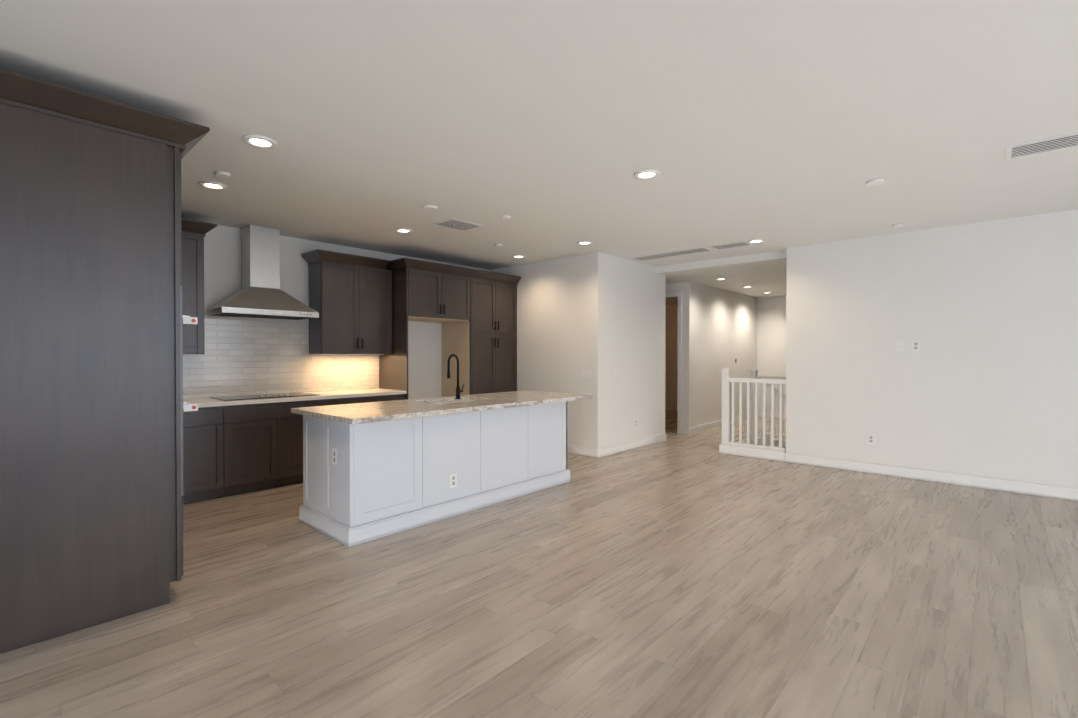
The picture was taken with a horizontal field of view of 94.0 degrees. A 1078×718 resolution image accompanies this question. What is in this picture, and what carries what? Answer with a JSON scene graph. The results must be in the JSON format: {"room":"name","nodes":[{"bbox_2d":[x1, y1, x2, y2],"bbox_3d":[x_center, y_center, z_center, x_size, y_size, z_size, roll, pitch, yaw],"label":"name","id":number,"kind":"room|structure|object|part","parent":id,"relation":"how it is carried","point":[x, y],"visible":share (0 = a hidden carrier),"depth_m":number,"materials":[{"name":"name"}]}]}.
{"room":"kitchen","nodes":[
{"label":"kitchen","id":0,"kind":"room"},
{"bbox_2d":[191,225,488,398],"bbox_3d":[-3.775,-0.036,4.835,0.140,2.700,8.700,0,1,42],"label":"wall","id":1,"kind":"structure","parent":0,"point":[222,262],"depth_m":5.83,"materials":[{"name":"white paint"}]},
{"bbox_2d":[180,218,216,353],"bbox_3d":[-3.462,-0.670,4.738,0.423,1.250,0.645,0,1,42],"label":"upper cabinet","id":2,"kind":"object","parent":1,"relation":"attached to","point":[193,233],"visible":0.19,"depth_m":4.76,"materials":[{"name":"brown wood"}]},
{"bbox_2d":[207,224,318,319],"bbox_3d":[-2.898,-0.918,5.307,0.490,0.943,0.930,0,1,42],"label":"range hood","id":3,"kind":"object","parent":1,"relation":"attached to","point":[260,293],"visible":0.98,"depth_m":5.25,"materials":[{"name":"silver metal"}]},
{"bbox_2d":[183,311,378,398],"bbox_3d":[-3.017,-0.050,5.557,0.010,0.884,2.749,0,1,42],"label":"tile backsplash","id":4,"kind":"structure","parent":1,"relation":"attached to","point":[247,356],"depth_m":5.54,"materials":[{"name":"white tile"}]},
{"bbox_2d":[301,249,391,354],"bbox_3d":[-2.269,-0.633,6.052,0.423,1.167,0.985,0,1,42],"label":"upper cabinet","id":5,"kind":"object","parent":1,"relation":"attached to","point":[350,298],"depth_m":5.91,"materials":[{"name":"brown wood"}]},
{"bbox_3d":[-2.250,-0.055,6.098,0.040,0.012,0.800,0,1,42],"label":"under-cabinet light strip","id":6,"kind":"part","parent":5,"relation":"part of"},
{"bbox_2d":[386,261,470,324],"bbox_3d":[-1.507,-0.868,6.738,0.648,0.672,0.993,0,1,42],"label":"upper cabinet","id":7,"kind":"object","parent":1,"relation":"attached to","point":[421,290],"depth_m":6.40,"materials":[{"name":"brown wood"}]},
{"bbox_2d":[0,410,1077,717],"bbox_3d":[2.055,1.376,4.618,11.400,0.120,16.200,0,1,42],"label":"floor","id":8,"kind":"structure","parent":0,"point":[676,574],"depth_m":2.66,"materials":[{"name":"brown wood"}]},
{"bbox_2d":[0,75,191,653],"bbox_3d":[-2.684,0.036,2.633,0.864,2.592,1.207,0,1,42],"label":"tall cabinet","id":9,"kind":"object","parent":8,"relation":"on","point":[92,402],"depth_m":2.48,"materials":[{"name":"brown wood"}]},
{"bbox_2d":[181,405,232,503],"bbox_3d":[-3.337,0.877,4.752,0.628,0.876,0.574,0,1,42],"label":"base cabinet","id":10,"kind":"object","parent":8,"relation":"on","point":[207,431],"depth_m":4.62,"materials":[{"name":"brown wood"}]},
{"bbox_2d":[233,399,328,494],"bbox_3d":[-2.868,0.873,5.269,0.628,0.876,1.059,0,1,42],"label":"base cabinet","id":11,"kind":"object","parent":8,"relation":"on","point":[233,450],"depth_m":5.01,"materials":[{"name":"brown wood"}]},
{"bbox_2d":[329,396,372,404],"bbox_3d":[-2.389,0.868,5.796,0.628,0.876,0.604,0,1,42],"label":"base cabinet","id":12,"kind":"object","parent":8,"relation":"on","point":[338,401],"depth_m":5.64,"materials":[{"name":"brown wood"}]},
{"bbox_2d":[373,394,405,401],"bbox_3d":[-2.065,0.865,6.153,0.628,0.876,0.599,0,1,42],"label":"base cabinet","id":13,"kind":"object","parent":8,"relation":"on","point":[400,396],"depth_m":5.99,"materials":[{"name":"brown wood"}]},
{"bbox_2d":[183,388,406,408],"bbox_3d":[-2.780,0.414,5.346,0.649,0.039,2.749,0,1,42],"label":"countertop","id":14,"kind":"structure","parent":13,"relation":"on","point":[206,402],"depth_m":5.27,"materials":[{"name":"white stone"}]},
{"bbox_2d":[209,392,319,400],"bbox_3d":[-2.873,0.379,5.296,0.500,0.030,0.910,0,1,42],"label":"cooktop","id":15,"kind":"object","parent":14,"relation":"in","point":[257,396],"visible":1,"depth_m":5.19,"materials":[{"name":"black glass"}]},
{"bbox_2d":[299,400,569,546],"bbox_3d":[-0.807,0.877,4.727,0.824,0.875,2.488,0,1,42],"label":"kitchen island","id":16,"kind":"object","parent":8,"relation":"on","point":[365,482],"visible":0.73,"depth_m":4.04,"materials":[{"name":"white paint"}]},
{"bbox_2d":[291,391,591,423],"bbox_3d":[-0.728,0.418,4.817,1.030,0.039,2.775,0,1,42],"label":"island countertop","id":17,"kind":"structure","parent":16,"relation":"on","point":[360,413],"depth_m":4.34,"materials":[{"name":"beige stone"}]},
{"bbox_2d":[447,354,463,398],"bbox_3d":[-0.835,0.172,5.036,0.198,0.447,0.112,0,1,42],"label":"kitchen faucet","id":18,"kind":"object","parent":17,"relation":"on","point":[458,390],"visible":1,"depth_m":4.96,"materials":[{"name":"black metal"}]},
{"bbox_2d":[441,269,518,396],"bbox_3d":[-0.870,0.041,7.447,0.649,2.502,0.903,0,1,42],"label":"tall cabinet","id":19,"kind":"object","parent":8,"relation":"on","point":[473,312],"depth_m":7.17,"materials":[{"name":"brown wood"}]},
{"bbox_2d":[0,0,1077,303],"bbox_3d":[2.055,-1.384,4.596,11.400,0.200,16.200,0,1,42],"label":"ceiling","id":20,"kind":"structure","parent":0,"point":[554,126],"depth_m":2.79,"materials":[{"name":"paint"}]},
{"bbox_2d":[199,181,226,189],"bbox_3d":[-2.581,-1.373,3.982,0.190,0.012,0.190,0,1,42],"label":"recessed light","id":21,"kind":"object","parent":20,"relation":"in","point":[212,185],"visible":0.98,"depth_m":3.98,"materials":[{"name":"beige"}]},
{"bbox_2d":[215,171,230,177],"bbox_3d":[-2.342,-1.366,3.725,0.100,0.022,0.100,0,1,42],"label":"smoke detector","id":22,"kind":"object","parent":20,"relation":"attached to","point":[222,174],"visible":1,"depth_m":3.70,"materials":[{"name":"white plastic"}]},
{"bbox_2d":[243,135,276,148],"bbox_3d":[-1.755,-1.366,3.166,0.190,0.012,0.190,0,1,42],"label":"recessed light","id":23,"kind":"object","parent":20,"relation":"in","point":[260,141],"visible":1,"depth_m":3.16,"materials":[{"name":"beige"}]},
{"bbox_2d":[395,228,412,232],"bbox_3d":[-1.461,-1.385,5.424,0.190,0.012,0.190,0,1,42],"label":"recessed light","id":24,"kind":"object","parent":20,"relation":"in","point":[402,230],"visible":1,"depth_m":5.42,"materials":[{"name":"beige"}]},
{"bbox_2d":[423,205,437,210],"bbox_3d":[-0.988,-1.373,4.576,0.130,0.022,0.130,0,1,42],"label":"smoke detector","id":25,"kind":"object","parent":20,"relation":"attached to","point":[429,207],"visible":1,"depth_m":4.55,"materials":[{"name":"white plastic"}]},
{"bbox_2d":[431,218,483,231],"bbox_3d":[-0.842,-1.387,5.213,0.360,0.004,0.420,0,1,42],"label":"ceiling vent","id":26,"kind":"object","parent":20,"relation":"in","point":[457,224],"visible":0.96,"depth_m":5.21,"materials":[{"name":"white metal"}]},
{"bbox_2d":[501,215,510,219],"bbox_3d":[-0.324,-1.375,4.891,0.100,0.022,0.100,0,1,42],"label":"smoke detector","id":27,"kind":"object","parent":20,"relation":"attached to","point":[505,217],"visible":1,"depth_m":4.86,"materials":[{"name":"white plastic"}]},
{"bbox_2d":[512,255,525,257],"bbox_3d":[-0.277,-1.396,6.847,0.190,0.012,0.190,0,1,42],"label":"recessed light","id":28,"kind":"object","parent":20,"relation":"in","point":[518,256],"visible":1,"depth_m":6.85,"materials":[{"name":"beige"}]},
{"bbox_2d":[577,241,592,244],"bbox_3d":[0.549,-1.389,6.016,0.190,0.012,0.190,0,1,42],"label":"recessed light","id":29,"kind":"object","parent":20,"relation":"in","point":[584,242],"visible":1,"depth_m":6.00,"materials":[{"name":"beige"}]},
{"bbox_2d":[634,169,659,179],"bbox_3d":[0.801,-1.371,3.735,0.190,0.012,0.190,0,1,42],"label":"recessed light","id":30,"kind":"object","parent":20,"relation":"in","point":[645,174],"visible":1,"depth_m":3.72,"materials":[{"name":"beige"}]},
{"bbox_2d":[630,247,713,260],"bbox_3d":[1.754,-1.399,6.733,1.080,0.004,0.300,0,1,42],"label":"ceiling vent","id":31,"kind":"object","parent":20,"relation":"in","point":[674,253],"visible":0.98,"depth_m":6.72,"materials":[{"name":"white metal"}]},
{"bbox_2d":[708,241,752,249],"bbox_3d":[2.357,-1.395,6.185,0.450,0.004,0.300,0,1,42],"label":"ceiling vent","id":32,"kind":"object","parent":20,"relation":"in","point":[731,245],"visible":0.98,"depth_m":6.18,"materials":[{"name":"white metal"}]},
{"bbox_2d":[747,239,764,242],"bbox_3d":[2.557,-1.389,5.922,0.190,0.012,0.190,0,1,42],"label":"recessed light","id":33,"kind":"object","parent":20,"relation":"in","point":[756,241],"visible":1,"depth_m":5.91,"materials":[{"name":"beige"}]},
{"bbox_2d":[866,178,885,185],"bbox_3d":[2.606,-1.367,3.893,0.130,0.022,0.130,0,1,42],"label":"smoke detector","id":34,"kind":"object","parent":20,"relation":"attached to","point":[876,182],"visible":1,"depth_m":3.86,"materials":[{"name":"white plastic"}]},
{"bbox_2d":[892,223,902,227],"bbox_3d":[3.704,-1.378,5.192,0.100,0.022,0.100,0,1,42],"label":"smoke detector","id":35,"kind":"object","parent":20,"relation":"attached to","point":[897,225],"visible":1,"depth_m":5.17,"materials":[{"name":"white plastic"}]},
{"bbox_2d":[1006,132,1077,159],"bbox_3d":[3.305,-1.370,3.191,0.500,0.004,0.300,0,1,42],"label":"ceiling vent","id":36,"kind":"object","parent":20,"relation":"in","point":[1052,144],"visible":1,"depth_m":3.24,"materials":[{"name":"white metal"}]},
{"bbox_2d":[489,252,665,448],"bbox_3d":[0.116,-0.066,8.406,3.420,2.700,1.820,0,1,42],"label":"wall","id":37,"kind":"structure","parent":0,"point":[600,316],"depth_m":7.06,"materials":[{"name":"white paint"}]},
{"bbox_2d":[567,445,598,457],"bbox_3d":[0.225,1.238,7.079,1.460,0.115,0.014,0,1,42],"label":"baseboard","id":38,"kind":"structure","parent":37,"relation":"attached to","point":[583,451],"depth_m":6.73,"materials":[{"name":"white paint"}]},
{"bbox_2d":[581,369,590,377],"bbox_3d":[0.626,0.198,6.709,0.162,0.115,0.009,0,1,42],"label":"light switch","id":39,"kind":"object","parent":37,"relation":"attached to","point":[585,373],"visible":1,"depth_m":6.71,"materials":[{"name":"white plastic"}]},
{"bbox_2d":[599,433,665,457],"bbox_3d":[1.381,1.236,7.256,0.014,0.115,1.830,0,1,42],"label":"baseboard","id":40,"kind":"structure","parent":37,"relation":"attached to","point":[607,451],"depth_m":7.17,"materials":[{"name":"white paint"}]},
{"bbox_2d":[665,282,682,426],"bbox_3d":[1.288,-0.077,9.787,3.300,2.700,0.120,0,1,42],"label":"wall","id":41,"kind":"structure","parent":0,"point":[673,287],"depth_m":8.64,"materials":[{"name":"white paint"}]},
{"bbox_2d":[665,292,681,432],"bbox_3d":[2.116,0.062,9.026,1.020,2.435,0.136,0,1,42],"label":"door frame","id":42,"kind":"structure","parent":41,"relation":"attached to","point":[678,295],"depth_m":8.66,"materials":[{"name":"white paint"}]},
{"bbox_2d":[683,282,756,427],"bbox_3d":[3.603,-0.077,9.792,0.120,2.700,3.240,0,1,42],"label":"wall","id":43,"kind":"structure","parent":0,"point":[719,329],"depth_m":9.27,"materials":[{"name":"white paint"}]},
{"bbox_2d":[687,412,758,433],"bbox_3d":[3.638,1.216,9.739,0.018,0.115,3.220,0,1,42],"label":"baseboard","id":44,"kind":"structure","parent":43,"relation":"attached to","point":[703,427],"depth_m":9.11,"materials":[{"name":"white paint"}]},
{"bbox_2d":[665,295,785,413],"bbox_3d":[6.465,-0.074,9.463,11.400,2.700,0.120,0,1,42],"label":"wall","id":45,"kind":"structure","parent":0,"point":[771,338],"depth_m":10.81,"materials":[{"name":"white paint"}]},
{"bbox_2d":[759,412,785,418],"bbox_3d":[7.612,1.228,8.342,7.780,0.115,0.014,0,1,42],"label":"baseboard","id":46,"kind":"structure","parent":45,"relation":"attached to","point":[760,413],"depth_m":10.69,"materials":[{"name":"white paint"}]},
{"bbox_2d":[786,209,1077,488],"bbox_3d":[5.409,-0.032,4.344,6.080,2.700,0.120,0,1,42],"label":"wall","id":47,"kind":"structure","parent":0,"point":[983,382],"depth_m":5.30,"materials":[{"name":"white paint"}]},
{"bbox_2d":[867,434,874,444],"bbox_3d":[3.789,0.916,5.736,0.070,0.115,0.006,0,1,42],"label":"outlet","id":48,"kind":"object","parent":47,"relation":"attached to","point":[870,438],"visible":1,"depth_m":5.73,"materials":[{"name":"white plastic"}]},
{"bbox_2d":[897,341,904,350],"bbox_3d":[3.988,-0.142,5.545,0.070,0.115,0.009,0,1,42],"label":"wall thermostat","id":49,"kind":"object","parent":47,"relation":"attached to","point":[900,345],"visible":1,"depth_m":5.54,"materials":[{"name":"white plastic"}]},
{"bbox_2d":[912,341,919,350],"bbox_3d":[4.089,-0.141,5.455,0.070,0.115,0.006,0,1,42],"label":"electrical outlet","id":50,"kind":"object","parent":47,"relation":"attached to","point":[915,345],"visible":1,"depth_m":5.45,"materials":[{"name":"white plastic"}]},
{"bbox_2d":[784,452,1077,500],"bbox_3d":[5.323,1.260,4.359,5.974,0.115,0.040,0,1,42],"label":"baseboard","id":51,"kind":"structure","parent":47,"relation":"attached to","point":[1057,492],"depth_m":5.30,"materials":[{"name":"white paint"}]},
{"bbox_3d":[4.184,4.062,6.226,3.420,0.120,1.190,0,1,42],"label":"floor","id":52,"kind":"structure","parent":0,"visible":0},
{"bbox_3d":[4.056,2.742,6.304,2.860,2.500,0.868,0,1,42],"label":"stairs","id":53,"kind":"structure","parent":52,"relation":"on","visible":0},
{"bbox_2d":[719,368,785,461],"bbox_3d":[3.726,1.521,6.556,2.330,2.784,1.142,0,1,42],"label":"stair railing","id":54,"kind":"object","parent":53,"relation":"on","point":[768,447],"visible":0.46,"depth_m":6.78,"materials":[{"name":"white paint"}]}
]}

